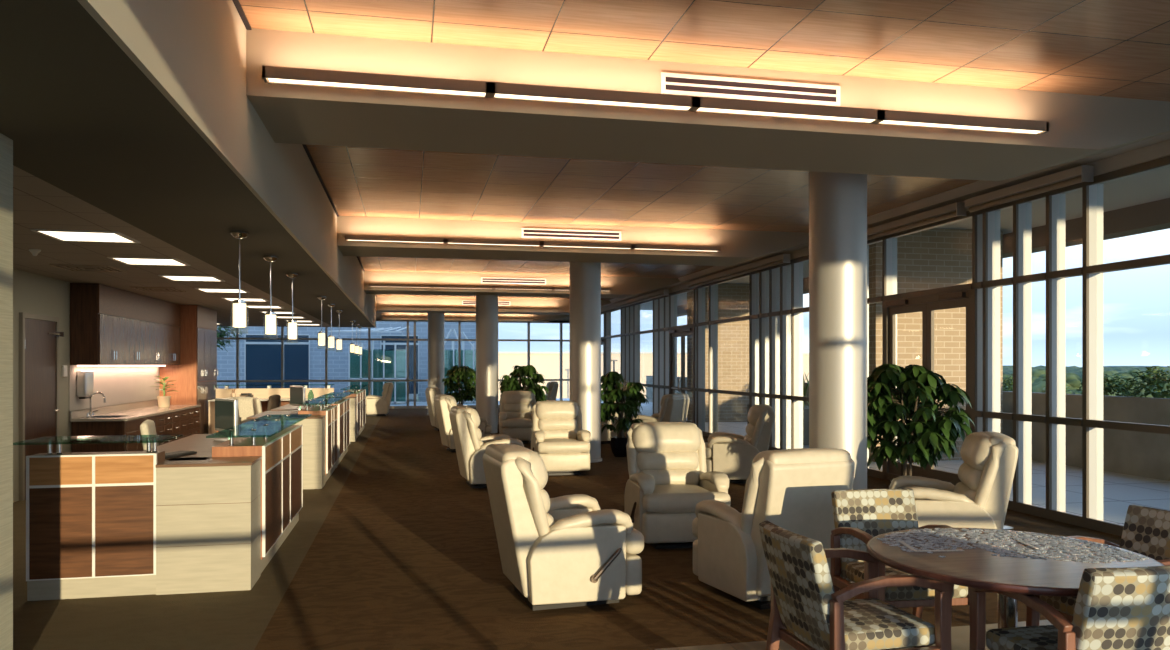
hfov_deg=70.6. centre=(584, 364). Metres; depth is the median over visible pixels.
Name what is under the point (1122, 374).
tree
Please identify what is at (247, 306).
diffuser
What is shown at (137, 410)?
countertop
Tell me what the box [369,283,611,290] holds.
linear light
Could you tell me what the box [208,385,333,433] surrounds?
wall
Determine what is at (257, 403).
chair
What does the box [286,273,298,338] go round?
pendant light
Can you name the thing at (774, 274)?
window
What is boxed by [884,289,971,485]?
door
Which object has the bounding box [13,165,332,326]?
ceiling
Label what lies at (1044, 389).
shrub
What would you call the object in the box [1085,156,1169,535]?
window
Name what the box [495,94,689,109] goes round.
diffuser
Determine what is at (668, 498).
seat cushion
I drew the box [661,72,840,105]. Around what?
grille
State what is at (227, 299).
recessed light
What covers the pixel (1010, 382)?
shrub
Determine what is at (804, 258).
window
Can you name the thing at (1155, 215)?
canopy roof
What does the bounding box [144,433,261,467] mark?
countertop
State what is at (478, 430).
lumbar cushion
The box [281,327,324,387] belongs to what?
window
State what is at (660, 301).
window
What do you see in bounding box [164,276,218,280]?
diffuser
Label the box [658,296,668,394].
window
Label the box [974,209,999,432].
window
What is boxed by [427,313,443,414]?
column
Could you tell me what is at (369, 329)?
window
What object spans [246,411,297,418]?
countertop
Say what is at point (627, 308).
window
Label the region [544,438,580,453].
seat cushion
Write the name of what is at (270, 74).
linear light
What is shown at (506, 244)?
diffuser
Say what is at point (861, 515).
chair
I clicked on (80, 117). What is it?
soffit
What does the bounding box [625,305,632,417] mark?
window
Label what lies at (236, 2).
trim
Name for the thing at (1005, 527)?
floor outlet
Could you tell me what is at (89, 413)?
faucet
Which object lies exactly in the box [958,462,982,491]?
lumbar cushion
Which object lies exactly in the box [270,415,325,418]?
countertop
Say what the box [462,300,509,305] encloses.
grille
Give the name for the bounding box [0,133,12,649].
wall partition
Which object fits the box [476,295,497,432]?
column
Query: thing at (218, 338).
window
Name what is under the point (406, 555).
floor
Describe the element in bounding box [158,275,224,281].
recessed light
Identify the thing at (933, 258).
brick wall
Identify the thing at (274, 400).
chair
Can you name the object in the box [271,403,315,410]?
countertop
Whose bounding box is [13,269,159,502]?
wall
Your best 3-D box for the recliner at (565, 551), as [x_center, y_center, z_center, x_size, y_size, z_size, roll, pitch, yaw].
[-0.159,1.073,5.696,0.986,1.055,0.854,0,0,-18]
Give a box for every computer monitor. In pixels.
[214,398,237,441]
[290,385,304,411]
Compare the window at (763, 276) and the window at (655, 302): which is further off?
the window at (655, 302)
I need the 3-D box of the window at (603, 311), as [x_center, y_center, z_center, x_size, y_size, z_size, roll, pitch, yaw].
[0.549,-0.115,29.052,0.215,3.430,1.800,0,0,-12]
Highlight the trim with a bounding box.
[232,0,376,296]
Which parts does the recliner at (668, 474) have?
lever, arm panel, armrest, frame, seat, arm panel, armrest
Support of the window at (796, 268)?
on the floor
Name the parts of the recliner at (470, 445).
frame, arm panel, armrest, armrest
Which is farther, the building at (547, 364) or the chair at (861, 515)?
the building at (547, 364)
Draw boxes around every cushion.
[476,428,481,439]
[504,404,531,411]
[506,412,531,418]
[506,418,532,427]
[538,419,576,429]
[540,489,549,512]
[541,429,576,438]
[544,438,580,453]
[546,513,554,527]
[637,451,698,470]
[640,469,699,485]
[653,484,709,513]
[744,434,751,443]
[746,423,754,437]
[953,482,976,500]
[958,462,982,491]
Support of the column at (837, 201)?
on the floor
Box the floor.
[13,408,1120,649]
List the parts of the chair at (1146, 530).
leg, seat, rail, arm, backrest, arm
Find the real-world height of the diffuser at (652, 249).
0.015 m
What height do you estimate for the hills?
14.197 m
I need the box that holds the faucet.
[85,392,105,417]
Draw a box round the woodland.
[1003,365,1169,381]
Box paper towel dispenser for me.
[77,371,93,398]
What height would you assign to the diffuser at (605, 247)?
0.015 m
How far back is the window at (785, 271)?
14.78 m
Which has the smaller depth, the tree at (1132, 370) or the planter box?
the planter box
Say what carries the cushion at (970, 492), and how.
on the recliner at (986, 474)
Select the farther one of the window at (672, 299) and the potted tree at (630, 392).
the window at (672, 299)
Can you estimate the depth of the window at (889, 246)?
11.58 m
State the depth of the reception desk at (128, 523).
5.76 m
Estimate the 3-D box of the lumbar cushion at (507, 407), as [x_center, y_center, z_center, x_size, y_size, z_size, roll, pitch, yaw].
[-1.410,0.905,17.362,0.600,0.202,0.231,0,0,-8]
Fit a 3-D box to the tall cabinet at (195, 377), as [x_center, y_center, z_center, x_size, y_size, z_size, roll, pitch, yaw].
[-7.659,0.245,16.051,0.689,2.710,1.590,0,0,-12]
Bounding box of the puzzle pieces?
[877,528,1108,547]
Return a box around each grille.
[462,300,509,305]
[481,277,545,284]
[521,228,620,240]
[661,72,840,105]
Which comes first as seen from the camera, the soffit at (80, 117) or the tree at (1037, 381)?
the soffit at (80, 117)
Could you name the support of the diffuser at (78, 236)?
attached to the recessed light at (61, 235)
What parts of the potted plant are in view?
pot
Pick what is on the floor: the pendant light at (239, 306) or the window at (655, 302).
the window at (655, 302)
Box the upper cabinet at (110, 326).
[70,283,179,366]
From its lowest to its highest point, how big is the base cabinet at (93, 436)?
0.830 m
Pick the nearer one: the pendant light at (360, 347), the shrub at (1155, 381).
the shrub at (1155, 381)
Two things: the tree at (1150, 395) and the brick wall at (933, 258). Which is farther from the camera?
the tree at (1150, 395)
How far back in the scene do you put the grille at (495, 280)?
18.66 m
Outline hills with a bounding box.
[1104,366,1166,366]
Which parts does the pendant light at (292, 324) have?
stem, lamp shade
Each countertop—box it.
[70,400,200,421]
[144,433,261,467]
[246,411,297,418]
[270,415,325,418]
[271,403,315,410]
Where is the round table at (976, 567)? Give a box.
[867,527,1164,628]
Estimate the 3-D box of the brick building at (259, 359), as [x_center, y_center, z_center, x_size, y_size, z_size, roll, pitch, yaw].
[-17.599,4.000,39.162,25.900,19.200,8.060,0,0,-12]
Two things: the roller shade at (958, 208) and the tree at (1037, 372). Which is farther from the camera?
the tree at (1037, 372)
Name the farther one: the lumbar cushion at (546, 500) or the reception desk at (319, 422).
the reception desk at (319, 422)
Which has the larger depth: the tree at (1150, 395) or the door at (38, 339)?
the tree at (1150, 395)
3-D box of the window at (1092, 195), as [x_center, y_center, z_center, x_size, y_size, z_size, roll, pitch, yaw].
[4.960,-0.115,8.357,0.215,3.430,0.480,0,0,-12]
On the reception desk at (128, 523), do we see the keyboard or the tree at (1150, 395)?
the keyboard
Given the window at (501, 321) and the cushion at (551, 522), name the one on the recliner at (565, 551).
the cushion at (551, 522)
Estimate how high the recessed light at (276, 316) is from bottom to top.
0.012 m
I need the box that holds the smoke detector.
[29,249,40,255]
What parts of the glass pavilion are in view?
frame, frame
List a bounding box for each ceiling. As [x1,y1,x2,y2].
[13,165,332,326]
[239,0,1169,299]
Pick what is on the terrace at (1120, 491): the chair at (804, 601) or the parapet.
the parapet
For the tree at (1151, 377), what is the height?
12.342 m
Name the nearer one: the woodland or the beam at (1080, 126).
the beam at (1080, 126)
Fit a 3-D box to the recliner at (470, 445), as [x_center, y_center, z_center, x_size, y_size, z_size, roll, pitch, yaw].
[-1.272,1.073,11.011,0.986,1.055,0.854,0,0,-17]
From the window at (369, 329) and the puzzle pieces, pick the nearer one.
the puzzle pieces
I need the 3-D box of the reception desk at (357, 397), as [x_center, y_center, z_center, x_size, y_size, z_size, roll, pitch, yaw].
[-5.621,1.047,18.965,1.110,1.106,3.760,0,0,-12]
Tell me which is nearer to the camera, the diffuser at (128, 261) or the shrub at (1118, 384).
the diffuser at (128, 261)
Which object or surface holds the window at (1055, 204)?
on the floor
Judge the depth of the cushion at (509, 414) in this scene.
17.23 m
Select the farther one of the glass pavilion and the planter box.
the glass pavilion
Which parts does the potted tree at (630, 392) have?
pot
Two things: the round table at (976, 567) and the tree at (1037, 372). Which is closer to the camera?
the round table at (976, 567)
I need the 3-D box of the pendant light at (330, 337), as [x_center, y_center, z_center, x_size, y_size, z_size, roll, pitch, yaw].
[-4.642,-0.692,15.114,0.150,0.854,0.150,0,0,-12]
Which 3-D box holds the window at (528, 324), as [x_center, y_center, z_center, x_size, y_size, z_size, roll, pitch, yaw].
[-1.566,-0.050,31.457,1.250,3.300,0.215,0,0,-12]
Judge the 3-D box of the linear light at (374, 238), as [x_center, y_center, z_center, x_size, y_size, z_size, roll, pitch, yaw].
[-0.632,-1.735,11.843,5.400,0.070,0.170,0,0,-12]
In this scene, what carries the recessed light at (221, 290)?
in the ceiling at (37, 204)
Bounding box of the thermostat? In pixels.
[62,365,66,376]
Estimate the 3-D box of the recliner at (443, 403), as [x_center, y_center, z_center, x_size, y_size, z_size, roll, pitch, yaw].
[-2.278,1.073,15.448,0.986,1.055,0.854,0,0,-20]
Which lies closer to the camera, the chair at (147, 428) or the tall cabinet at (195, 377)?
the chair at (147, 428)
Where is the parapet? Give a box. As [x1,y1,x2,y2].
[646,376,1169,480]
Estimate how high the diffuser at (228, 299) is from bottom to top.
0.005 m
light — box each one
[30,229,140,242]
[77,365,165,366]
[107,257,190,265]
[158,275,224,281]
[194,288,249,292]
[222,298,268,301]
[230,230,248,326]
[246,305,282,307]
[259,311,295,313]
[262,65,1048,134]
[263,255,277,333]
[276,316,304,317]
[284,320,313,321]
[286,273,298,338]
[317,296,326,345]
[327,304,335,347]
[335,310,342,348]
[345,234,720,251]
[349,320,354,351]
[354,324,359,352]
[357,326,362,353]
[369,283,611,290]
[380,305,558,309]
[385,316,533,319]
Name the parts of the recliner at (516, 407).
arm panel, armrest, seat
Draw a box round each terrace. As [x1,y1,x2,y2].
[390,401,499,405]
[556,398,1169,524]
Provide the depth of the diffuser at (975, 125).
5.91 m
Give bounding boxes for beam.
[246,28,1169,180]
[337,216,808,265]
[364,271,680,297]
[376,296,610,314]
[382,312,569,321]
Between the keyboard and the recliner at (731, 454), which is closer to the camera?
the keyboard
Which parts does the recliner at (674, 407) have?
armrest, armrest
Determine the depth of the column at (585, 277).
13.57 m
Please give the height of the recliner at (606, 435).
1.055 m
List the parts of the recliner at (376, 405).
armrest, frame, arm panel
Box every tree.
[216,326,246,351]
[442,366,475,406]
[498,365,548,401]
[601,371,648,456]
[867,364,975,483]
[1004,376,1079,393]
[1011,369,1045,376]
[1032,381,1074,393]
[1066,375,1081,393]
[1081,375,1121,386]
[1103,373,1141,381]
[1108,383,1153,397]
[1120,376,1135,383]
[1124,369,1144,378]
[1135,372,1166,382]
[1147,379,1169,393]
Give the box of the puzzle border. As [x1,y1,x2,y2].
[899,540,1038,551]
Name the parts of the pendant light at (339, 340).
lamp shade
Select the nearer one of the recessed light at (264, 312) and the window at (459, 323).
the recessed light at (264, 312)
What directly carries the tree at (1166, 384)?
on the ground
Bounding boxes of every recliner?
[366,382,393,415]
[425,387,463,430]
[434,394,491,451]
[449,406,523,488]
[483,443,643,610]
[498,391,535,443]
[531,400,590,475]
[545,381,558,400]
[601,400,625,443]
[624,422,729,548]
[632,394,689,422]
[692,448,854,609]
[705,404,774,482]
[889,432,1017,529]
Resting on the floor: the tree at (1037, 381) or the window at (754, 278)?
the window at (754, 278)
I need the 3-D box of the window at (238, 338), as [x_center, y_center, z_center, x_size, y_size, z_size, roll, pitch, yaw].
[-11.566,-0.050,29.326,1.500,3.300,0.215,0,0,-12]
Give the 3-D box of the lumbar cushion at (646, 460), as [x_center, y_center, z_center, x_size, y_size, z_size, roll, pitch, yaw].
[0.778,0.905,7.788,0.600,0.202,0.231,0,0,-9]
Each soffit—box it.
[0,0,374,327]
[77,0,375,327]
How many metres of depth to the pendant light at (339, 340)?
16.79 m
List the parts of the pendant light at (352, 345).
lamp shade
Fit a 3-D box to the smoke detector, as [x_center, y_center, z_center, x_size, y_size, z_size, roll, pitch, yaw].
[-5.337,-1.089,8.014,0.100,0.060,0.100,0,0,-12]
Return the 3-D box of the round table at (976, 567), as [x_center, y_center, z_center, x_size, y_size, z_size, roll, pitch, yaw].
[1.920,1.227,3.753,1.211,0.745,1.211,0,0,-40]
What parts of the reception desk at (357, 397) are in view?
panel, metal trim, panel, panel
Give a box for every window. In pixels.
[216,337,235,381]
[236,327,280,387]
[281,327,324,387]
[325,327,367,387]
[368,318,406,408]
[407,320,413,408]
[414,320,458,408]
[458,321,475,407]
[498,321,527,407]
[527,320,560,380]
[560,320,569,400]
[601,311,604,393]
[604,311,610,393]
[605,308,624,388]
[620,307,628,384]
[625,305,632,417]
[629,304,639,418]
[633,299,657,413]
[653,297,663,412]
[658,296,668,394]
[664,293,676,393]
[669,288,695,423]
[693,287,704,430]
[696,284,717,436]
[709,273,758,434]
[750,270,768,404]
[759,267,779,449]
[770,264,790,449]
[780,260,802,448]
[792,245,868,467]
[867,236,896,478]
[883,211,982,479]
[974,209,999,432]
[984,200,1031,510]
[1015,191,1065,518]
[1048,182,1102,527]
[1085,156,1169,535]
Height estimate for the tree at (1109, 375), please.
11.816 m
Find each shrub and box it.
[1003,376,1032,390]
[1041,386,1072,393]
[1077,373,1139,396]
[1121,366,1169,397]
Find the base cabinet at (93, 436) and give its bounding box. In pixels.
[72,407,199,452]
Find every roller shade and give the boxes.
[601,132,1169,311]
[614,289,668,308]
[686,254,789,288]
[867,202,965,240]
[965,165,1093,211]
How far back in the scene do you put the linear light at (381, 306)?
24.96 m
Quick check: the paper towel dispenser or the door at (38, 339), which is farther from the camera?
the paper towel dispenser
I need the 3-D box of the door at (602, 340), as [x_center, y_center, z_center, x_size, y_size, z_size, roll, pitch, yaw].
[0.482,0.352,29.064,0.182,2.495,1.750,0,0,-12]
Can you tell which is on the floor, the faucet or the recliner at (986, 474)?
the recliner at (986, 474)
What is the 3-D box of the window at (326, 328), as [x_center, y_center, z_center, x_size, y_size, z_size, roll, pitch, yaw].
[-8.632,-0.050,29.951,1.500,3.300,0.215,0,0,-12]
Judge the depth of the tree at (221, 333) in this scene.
31.99 m
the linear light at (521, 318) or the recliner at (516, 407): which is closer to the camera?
the recliner at (516, 407)
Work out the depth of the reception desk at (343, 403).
13.77 m
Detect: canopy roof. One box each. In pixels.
[640,166,1169,309]
[677,198,1169,316]
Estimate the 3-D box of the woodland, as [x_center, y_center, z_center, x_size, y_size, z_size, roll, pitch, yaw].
[161.342,6.847,313.648,301.906,13.506,284.265,0,0,-12]
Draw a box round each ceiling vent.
[50,264,126,271]
[130,287,185,291]
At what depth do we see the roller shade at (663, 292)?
22.79 m
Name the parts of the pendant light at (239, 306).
stem, lamp shade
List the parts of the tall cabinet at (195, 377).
door, door, door, door, door, door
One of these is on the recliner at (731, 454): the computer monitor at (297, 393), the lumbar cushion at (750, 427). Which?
the lumbar cushion at (750, 427)
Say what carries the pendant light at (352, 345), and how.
hanging from the soffit at (80, 117)
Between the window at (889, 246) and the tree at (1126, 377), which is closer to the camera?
the window at (889, 246)
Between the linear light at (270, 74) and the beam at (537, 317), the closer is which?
the linear light at (270, 74)
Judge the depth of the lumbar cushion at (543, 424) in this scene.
12.47 m
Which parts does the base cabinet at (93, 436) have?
door, door, drawer, drawer, drawer, drawer, drawer, drawer, drawer, drawer, drawer, drawer, drawer, drawer, drawer, drawer, drawer, drawer, drawer, drawer, drawer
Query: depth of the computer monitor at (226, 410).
7.43 m
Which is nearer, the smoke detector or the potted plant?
the smoke detector
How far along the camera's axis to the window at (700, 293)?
19.09 m
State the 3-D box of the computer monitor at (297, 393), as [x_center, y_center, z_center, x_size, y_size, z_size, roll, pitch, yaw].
[-4.260,0.498,12.294,0.420,0.384,0.180,0,0,43]
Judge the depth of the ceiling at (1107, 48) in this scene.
5.56 m
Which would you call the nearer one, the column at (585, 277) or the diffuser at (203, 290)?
the diffuser at (203, 290)
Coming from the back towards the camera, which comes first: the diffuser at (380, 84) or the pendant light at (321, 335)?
the pendant light at (321, 335)
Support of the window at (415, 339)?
in the wall at (378, 314)
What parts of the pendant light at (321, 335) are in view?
stem, lamp shade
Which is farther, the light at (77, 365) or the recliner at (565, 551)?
the light at (77, 365)
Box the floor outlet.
[1003,525,1012,529]
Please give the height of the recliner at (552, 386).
1.055 m
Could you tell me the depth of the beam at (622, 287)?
18.70 m
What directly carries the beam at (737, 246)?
attached to the ceiling at (1107, 48)
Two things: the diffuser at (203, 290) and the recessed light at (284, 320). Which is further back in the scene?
the recessed light at (284, 320)
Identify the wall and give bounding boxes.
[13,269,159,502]
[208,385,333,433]
[376,311,569,322]
[869,228,1002,461]
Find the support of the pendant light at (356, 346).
hanging from the soffit at (80, 117)
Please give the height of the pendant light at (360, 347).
0.854 m
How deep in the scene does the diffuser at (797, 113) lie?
5.63 m
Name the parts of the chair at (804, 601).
leg, rail, rail, backrest, leg, arm, leg, seat, arm, rail, leg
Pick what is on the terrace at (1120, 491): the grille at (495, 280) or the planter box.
the planter box
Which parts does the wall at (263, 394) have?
support panel, modesty panel, panel, modesty panel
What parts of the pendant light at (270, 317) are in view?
stem, lamp shade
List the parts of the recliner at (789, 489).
seat, armrest, arm panel, frame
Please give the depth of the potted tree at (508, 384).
19.86 m
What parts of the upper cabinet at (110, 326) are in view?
door, door, door, door, door, door, door, door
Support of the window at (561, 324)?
in the wall at (378, 314)
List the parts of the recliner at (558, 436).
arm panel, armrest, seat, frame, arm panel, armrest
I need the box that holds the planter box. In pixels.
[747,372,808,444]
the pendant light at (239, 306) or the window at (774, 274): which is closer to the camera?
the pendant light at (239, 306)
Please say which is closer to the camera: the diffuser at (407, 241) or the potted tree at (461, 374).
the diffuser at (407, 241)
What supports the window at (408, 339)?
in the wall at (378, 314)
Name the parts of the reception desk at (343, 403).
trim, panel, panel, metal trim, panel, panel, panel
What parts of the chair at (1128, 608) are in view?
leg, arm, seat, leg, backrest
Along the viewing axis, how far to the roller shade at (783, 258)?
16.00 m
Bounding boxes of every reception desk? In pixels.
[26,415,302,600]
[246,397,337,488]
[271,393,349,467]
[334,385,365,441]
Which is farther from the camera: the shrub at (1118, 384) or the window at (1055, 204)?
the shrub at (1118, 384)
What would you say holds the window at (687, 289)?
on the floor
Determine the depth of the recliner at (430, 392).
19.94 m
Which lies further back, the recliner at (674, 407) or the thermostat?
the recliner at (674, 407)
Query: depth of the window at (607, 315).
27.98 m
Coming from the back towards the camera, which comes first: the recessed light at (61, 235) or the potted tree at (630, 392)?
the potted tree at (630, 392)
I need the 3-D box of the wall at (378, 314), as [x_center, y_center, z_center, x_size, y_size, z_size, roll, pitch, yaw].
[-7.607,-1.950,30.177,15.700,0.700,0.200,0,0,-12]
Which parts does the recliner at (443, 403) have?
arm panel, armrest, seat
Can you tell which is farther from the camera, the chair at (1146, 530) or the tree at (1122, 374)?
the tree at (1122, 374)
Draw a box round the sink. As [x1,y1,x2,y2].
[89,415,130,417]
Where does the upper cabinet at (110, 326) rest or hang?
attached to the wall at (32, 293)
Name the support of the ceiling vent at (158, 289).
in the ceiling at (37, 204)
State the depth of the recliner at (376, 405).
25.76 m
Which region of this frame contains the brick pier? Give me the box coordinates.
[687,284,748,421]
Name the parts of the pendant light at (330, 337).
lamp shade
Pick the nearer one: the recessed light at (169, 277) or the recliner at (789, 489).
the recliner at (789, 489)
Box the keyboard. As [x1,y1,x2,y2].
[165,451,196,458]
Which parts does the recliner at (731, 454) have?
seat, armrest, armrest, arm panel, frame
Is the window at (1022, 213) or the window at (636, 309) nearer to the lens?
the window at (1022, 213)
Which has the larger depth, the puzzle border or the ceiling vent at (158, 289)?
the ceiling vent at (158, 289)
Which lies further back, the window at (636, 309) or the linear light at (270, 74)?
the window at (636, 309)
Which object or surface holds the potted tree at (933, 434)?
on the floor
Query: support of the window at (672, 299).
on the floor
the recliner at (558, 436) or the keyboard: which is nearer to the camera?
the keyboard
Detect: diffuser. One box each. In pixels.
[40,231,131,241]
[115,258,183,264]
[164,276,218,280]
[200,289,243,291]
[228,299,263,300]
[247,306,279,307]
[268,78,484,95]
[356,240,436,242]
[455,243,535,245]
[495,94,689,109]
[554,246,629,248]
[652,249,699,250]
[697,108,873,121]
[880,120,1041,132]
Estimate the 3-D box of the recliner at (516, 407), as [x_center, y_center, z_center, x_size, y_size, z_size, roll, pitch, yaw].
[-1.389,1.073,17.117,0.854,1.055,0.986,0,0,-8]
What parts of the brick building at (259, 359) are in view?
pane, pane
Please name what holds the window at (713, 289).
on the floor
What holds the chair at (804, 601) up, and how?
on the floor
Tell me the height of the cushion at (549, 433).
0.183 m
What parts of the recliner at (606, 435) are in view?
arm panel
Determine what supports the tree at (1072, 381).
on the ground
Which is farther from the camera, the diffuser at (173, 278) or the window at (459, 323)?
the window at (459, 323)
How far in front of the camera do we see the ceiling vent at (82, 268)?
9.47 m
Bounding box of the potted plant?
[154,376,178,406]
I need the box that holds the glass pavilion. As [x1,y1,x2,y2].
[317,326,475,403]
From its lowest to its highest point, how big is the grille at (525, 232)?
0.140 m
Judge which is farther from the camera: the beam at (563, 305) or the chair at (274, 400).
the beam at (563, 305)
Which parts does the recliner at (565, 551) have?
frame, arm panel, armrest, arm panel, armrest, lever, seat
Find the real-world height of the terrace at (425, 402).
0.260 m
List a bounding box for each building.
[217,321,475,401]
[498,352,808,400]
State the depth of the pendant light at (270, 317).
8.45 m
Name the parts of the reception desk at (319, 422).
trim, panel, panel, metal trim, panel, panel, panel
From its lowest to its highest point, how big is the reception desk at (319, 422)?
1.106 m
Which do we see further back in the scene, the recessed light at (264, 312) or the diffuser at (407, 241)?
the recessed light at (264, 312)
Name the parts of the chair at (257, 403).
backrest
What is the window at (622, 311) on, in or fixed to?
on the floor
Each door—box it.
[19,312,63,500]
[601,339,603,402]
[669,327,692,422]
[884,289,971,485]
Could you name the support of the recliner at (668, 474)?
on the floor
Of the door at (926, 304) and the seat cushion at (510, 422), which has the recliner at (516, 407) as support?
the seat cushion at (510, 422)
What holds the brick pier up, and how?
on the terrace at (1120, 491)
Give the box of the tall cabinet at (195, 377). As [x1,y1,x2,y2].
[160,305,217,433]
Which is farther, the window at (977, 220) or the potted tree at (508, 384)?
the potted tree at (508, 384)
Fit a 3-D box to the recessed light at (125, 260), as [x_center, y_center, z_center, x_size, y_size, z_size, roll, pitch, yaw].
[-4.676,-1.114,8.891,0.660,0.012,0.600,0,0,-12]
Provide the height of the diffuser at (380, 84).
0.015 m
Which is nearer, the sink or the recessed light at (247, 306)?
the sink
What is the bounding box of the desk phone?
[241,393,252,396]
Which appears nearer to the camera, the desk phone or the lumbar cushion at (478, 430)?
the lumbar cushion at (478, 430)
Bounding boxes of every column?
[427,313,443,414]
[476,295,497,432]
[570,262,601,462]
[809,171,866,489]
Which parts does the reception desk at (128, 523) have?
ledge post, ledge post, panel, panel, metal trim, panel, panel, ledge post, ledge post, ledge post, ledge post, ledge post, ledge post, ledge post, panel, panel, ledge post, metal trim, panel, panel, ledge post, panel, panel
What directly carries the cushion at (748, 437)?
on the recliner at (731, 454)
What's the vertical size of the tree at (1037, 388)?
11.899 m
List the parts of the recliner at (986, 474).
armrest, armrest, arm panel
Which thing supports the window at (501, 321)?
in the wall at (378, 314)
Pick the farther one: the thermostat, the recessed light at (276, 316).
the recessed light at (276, 316)
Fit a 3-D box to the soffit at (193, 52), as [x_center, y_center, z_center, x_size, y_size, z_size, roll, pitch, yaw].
[-3.514,-1.710,11.776,0.030,1.180,26.500,0,0,-12]
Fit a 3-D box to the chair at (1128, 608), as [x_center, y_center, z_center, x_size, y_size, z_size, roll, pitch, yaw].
[2.004,1.170,3.306,0.578,0.868,0.680,0,0,-10]
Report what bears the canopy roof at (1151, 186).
attached to the roof
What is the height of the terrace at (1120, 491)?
0.260 m
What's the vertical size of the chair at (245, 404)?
1.084 m
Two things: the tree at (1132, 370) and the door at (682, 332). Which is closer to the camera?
the door at (682, 332)
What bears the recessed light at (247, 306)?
in the ceiling at (37, 204)
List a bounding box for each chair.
[140,420,158,450]
[225,397,255,433]
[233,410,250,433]
[253,397,270,427]
[264,395,280,423]
[759,521,953,649]
[830,489,968,618]
[968,565,1169,649]
[1026,505,1169,625]
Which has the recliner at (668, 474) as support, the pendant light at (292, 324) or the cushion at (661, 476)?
the cushion at (661, 476)
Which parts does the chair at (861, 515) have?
leg, rail, arm, backrest, leg, seat, leg, rail, arm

